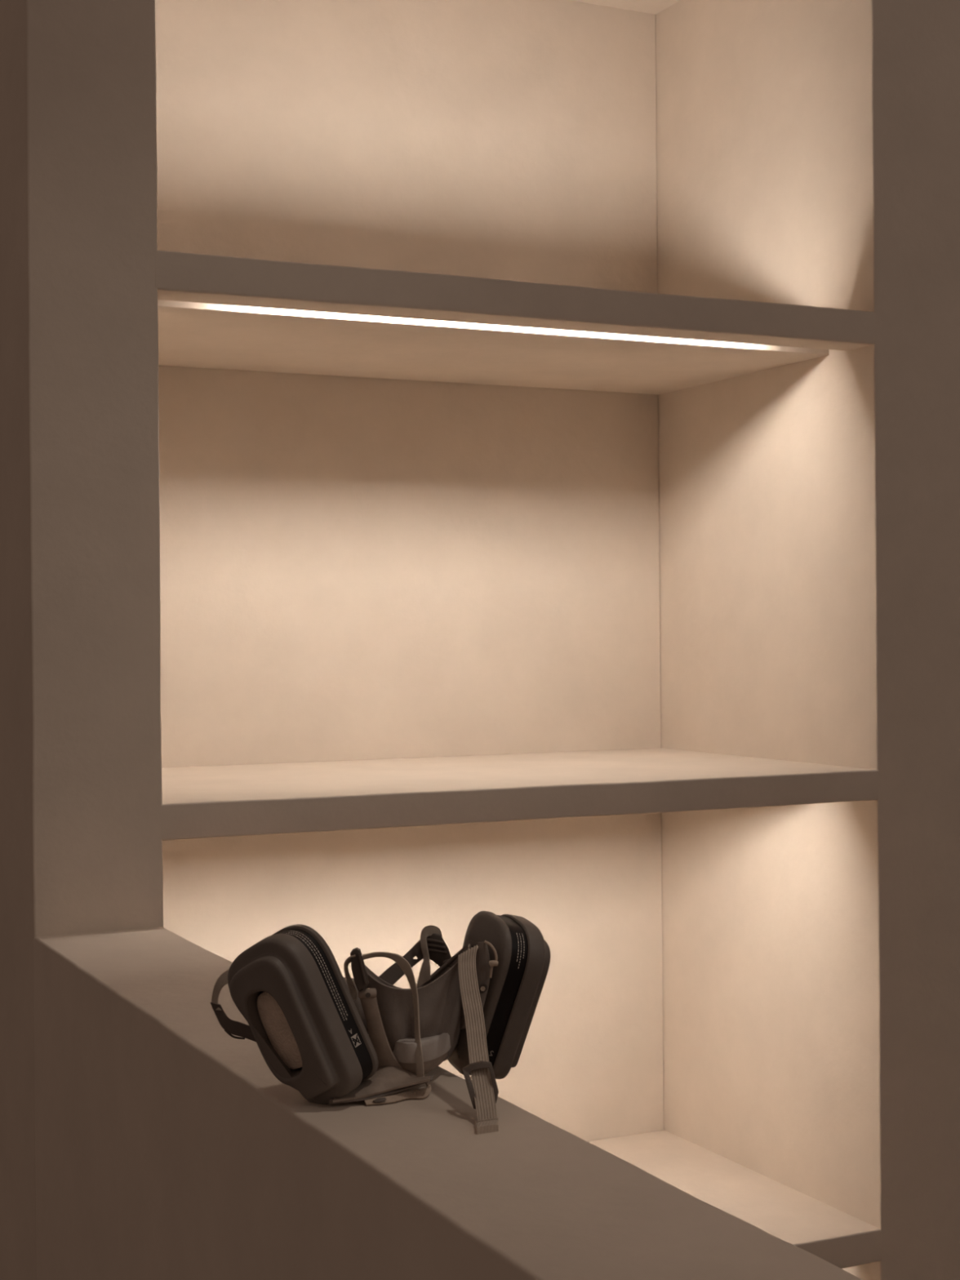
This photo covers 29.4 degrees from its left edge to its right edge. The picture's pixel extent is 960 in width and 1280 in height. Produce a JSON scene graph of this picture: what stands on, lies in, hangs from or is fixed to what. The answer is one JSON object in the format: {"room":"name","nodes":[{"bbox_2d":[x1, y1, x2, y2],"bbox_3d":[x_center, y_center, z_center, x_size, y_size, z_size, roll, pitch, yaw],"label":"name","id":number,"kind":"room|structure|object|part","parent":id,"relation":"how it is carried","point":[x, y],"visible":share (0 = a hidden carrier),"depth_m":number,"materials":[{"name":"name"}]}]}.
{"room":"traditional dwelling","nodes":[
{"label":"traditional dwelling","id":0,"kind":"room"},
{"bbox_2d":[155,0,663,1141],"bbox_3d":[-0.163,0.070,2.544,0.892,2.750,0.120,-1,0,-26],"label":"wall","id":1,"kind":"structure","parent":0,"point":[353,568],"depth_m":2.52,"materials":[{"name":"paint"}]},
{"bbox_2d":[155,249,875,395],"bbox_3d":[-0.031,-0.376,2.262,0.899,0.041,0.502,-1,0,-26],"label":"niche shelf","id":2,"kind":"object","parent":1,"relation":"attached to","point":[215,311],"visible":0.97,"depth_m":2.14,"materials":[{"name":"paint"}]},
{"bbox_2d":[160,748,879,840],"bbox_3d":[-0.026,0.181,2.263,0.899,0.038,0.502,-1,0,-26],"label":"niche shelf","id":3,"kind":"object","parent":1,"relation":"attached to","point":[208,802],"visible":0.96,"depth_m":2.10,"materials":[{"name":"paint"}]},
{"bbox_2d":[587,1129,883,1268],"bbox_3d":[-0.022,0.743,2.264,0.899,0.041,0.502,-1,0,-26],"label":"niche shelf","id":4,"kind":"object","parent":1,"relation":"attached to","point":[835,1237],"visible":0.27,"depth_m":2.35,"materials":[{"name":"paint"}]},
{"bbox_2d":[0,0,861,1279],"bbox_3d":[-0.227,0.073,1.500,0.132,2.750,3.700,-1,0,-26],"label":"wall","id":5,"kind":"structure","parent":0,"point":[81,842],"depth_m":1.79,"materials":[{"name":"paint"}]},
{"bbox_2d":[210,911,551,1133],"bbox_3d":[-0.038,0.239,1.159,0.226,0.120,0.197,-1,0,-26],"label":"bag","id":6,"kind":"object","parent":5,"relation":"on","point":[327,1036],"visible":1,"depth_m":1.16,"materials":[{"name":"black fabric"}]},
{"bbox_2d":[285,930,347,1020],"bbox_3d":[-0.102,0.209,1.139,0.039,0.054,0.008,0,0,16],"label":"zipper","id":7,"kind":"object","parent":6,"relation":"attached to","point":[317,988],"depth_m":1.13,"materials":[{"name":"grey"}]},
{"bbox_3d":[-0.077,0.249,1.136,0.002,0.008,0.008,0,0,33],"label":"symbol plate","id":8,"kind":"part","parent":6,"relation":"part of","materials":[{"name":"grey"}]},
{"bbox_3d":[-0.015,0.220,1.252,0.024,0.010,0.008,0,0,43],"label":"harness arm","id":9,"kind":"part","parent":6,"relation":"part of","materials":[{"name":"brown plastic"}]},
{"bbox_3d":[0.007,0.211,1.207,0.009,0.024,0.003,0,0,22],"label":"cord","id":10,"kind":"part","parent":6,"relation":"part of","materials":[{"name":"grey fabric"}]},
{"bbox_2d":[515,933,524,968],"bbox_3d":[0.027,0.207,1.219,0.005,0.022,0.011,0,0,0],"label":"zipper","id":11,"kind":"object","parent":6,"relation":"on","point":[520,937],"depth_m":1.22,"materials":[{"name":"grey metal"}]},
{"bbox_2d":[569,0,679,14],"bbox_3d":[-0.037,-1.109,2.261,0.893,0.392,0.503,-1,0,-26],"label":"ceiling","id":12,"kind":"structure","parent":0,"point":[651,6],"depth_m":2.64,"materials":[{"name":"paint"}]},
{"bbox_2d":[655,0,959,1279],"bbox_3d":[1.203,0.059,2.922,1.897,2.750,0.624,-1,0,-26],"label":"wall","id":13,"kind":"structure","parent":0,"point":[808,151],"depth_m":2.32,"materials":[{"name":"paint"}]}
]}

